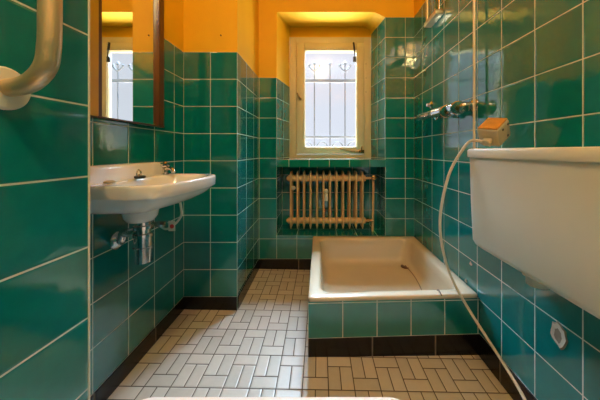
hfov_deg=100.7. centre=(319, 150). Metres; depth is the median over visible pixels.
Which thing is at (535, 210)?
toilet cistern
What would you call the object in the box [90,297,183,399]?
baseboard
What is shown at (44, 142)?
wall
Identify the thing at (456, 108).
shower mixer
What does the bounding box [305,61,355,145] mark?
window grille
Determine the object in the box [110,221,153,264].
trap
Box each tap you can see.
[160,161,174,174]
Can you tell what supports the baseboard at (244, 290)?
attached to the wall pier
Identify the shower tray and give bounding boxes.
[308,236,478,356]
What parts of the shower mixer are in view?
mixer handle, mixer handle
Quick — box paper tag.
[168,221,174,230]
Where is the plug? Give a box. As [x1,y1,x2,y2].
[134,169,145,178]
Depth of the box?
0.86 m
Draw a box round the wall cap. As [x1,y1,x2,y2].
[550,321,567,349]
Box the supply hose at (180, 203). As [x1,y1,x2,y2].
[160,202,182,229]
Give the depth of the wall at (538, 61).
0.91 m
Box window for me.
[290,37,370,157]
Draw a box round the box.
[477,118,509,146]
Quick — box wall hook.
[426,101,432,108]
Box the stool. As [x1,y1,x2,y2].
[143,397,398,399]
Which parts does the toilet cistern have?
lid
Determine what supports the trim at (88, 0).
attached to the wall at (44, 142)
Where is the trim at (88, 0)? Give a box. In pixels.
[88,0,89,399]
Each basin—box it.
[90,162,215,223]
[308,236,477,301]
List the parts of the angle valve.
valve knob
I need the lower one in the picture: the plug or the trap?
the trap
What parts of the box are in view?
plate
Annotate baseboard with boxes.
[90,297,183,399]
[184,297,236,309]
[237,259,258,309]
[259,259,310,269]
[478,334,536,399]
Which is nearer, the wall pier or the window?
the wall pier
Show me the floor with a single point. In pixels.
(259, 348)
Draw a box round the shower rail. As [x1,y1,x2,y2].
[473,0,475,148]
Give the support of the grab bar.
attached to the wall at (44, 142)
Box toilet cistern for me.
[467,147,599,318]
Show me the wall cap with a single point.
(557, 332)
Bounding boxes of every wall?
[0,0,87,399]
[90,0,183,395]
[259,0,413,258]
[414,0,599,399]
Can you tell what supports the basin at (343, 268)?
in the shower tray
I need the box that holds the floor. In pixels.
[107,269,512,399]
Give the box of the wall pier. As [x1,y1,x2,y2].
[184,0,258,308]
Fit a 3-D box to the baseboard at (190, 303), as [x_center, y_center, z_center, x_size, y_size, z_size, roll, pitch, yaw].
[-0.602,0.842,1.365,0.297,0.076,0.006,0,0,0]
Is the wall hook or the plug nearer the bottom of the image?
the plug
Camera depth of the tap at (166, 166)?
1.05 m
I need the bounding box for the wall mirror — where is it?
[90,0,163,127]
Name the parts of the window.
stay arm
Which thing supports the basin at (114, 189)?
attached to the wall at (128, 300)
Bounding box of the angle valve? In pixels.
[151,220,166,226]
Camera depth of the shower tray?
1.09 m
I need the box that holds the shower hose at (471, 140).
[439,139,526,399]
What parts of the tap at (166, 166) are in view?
spout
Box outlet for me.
[522,273,548,289]
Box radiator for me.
[286,171,376,231]
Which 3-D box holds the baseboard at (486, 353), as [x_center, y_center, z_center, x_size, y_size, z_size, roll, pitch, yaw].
[0.701,0.853,0.045,0.006,0.097,2.090,0,0,0]
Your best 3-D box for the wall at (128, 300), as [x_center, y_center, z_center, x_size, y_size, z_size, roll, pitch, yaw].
[-0.750,-0.319,0.948,0.001,2.510,0.840,0,0,0]
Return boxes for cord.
[405,265,441,295]
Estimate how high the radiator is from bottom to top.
0.470 m
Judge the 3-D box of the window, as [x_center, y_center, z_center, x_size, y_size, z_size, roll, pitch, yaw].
[0.092,-0.455,2.120,0.696,1.035,0.120,0,0,0]
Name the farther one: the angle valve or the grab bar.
the angle valve
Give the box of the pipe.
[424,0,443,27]
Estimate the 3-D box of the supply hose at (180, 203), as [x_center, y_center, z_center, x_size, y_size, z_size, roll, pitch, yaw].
[-0.643,0.242,1.068,0.144,0.204,0.031,0,0,27]
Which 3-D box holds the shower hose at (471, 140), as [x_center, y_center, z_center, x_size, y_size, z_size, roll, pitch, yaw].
[0.617,0.425,0.777,0.158,0.938,0.540,0,0,-12]
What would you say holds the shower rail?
attached to the wall at (538, 61)
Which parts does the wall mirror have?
rail, rail, rail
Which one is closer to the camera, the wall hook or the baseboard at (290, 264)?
the wall hook
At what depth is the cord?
1.48 m
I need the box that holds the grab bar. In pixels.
[0,0,62,109]
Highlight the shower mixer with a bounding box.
[416,99,477,120]
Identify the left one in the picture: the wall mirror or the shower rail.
the wall mirror
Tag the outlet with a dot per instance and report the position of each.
(531, 282)

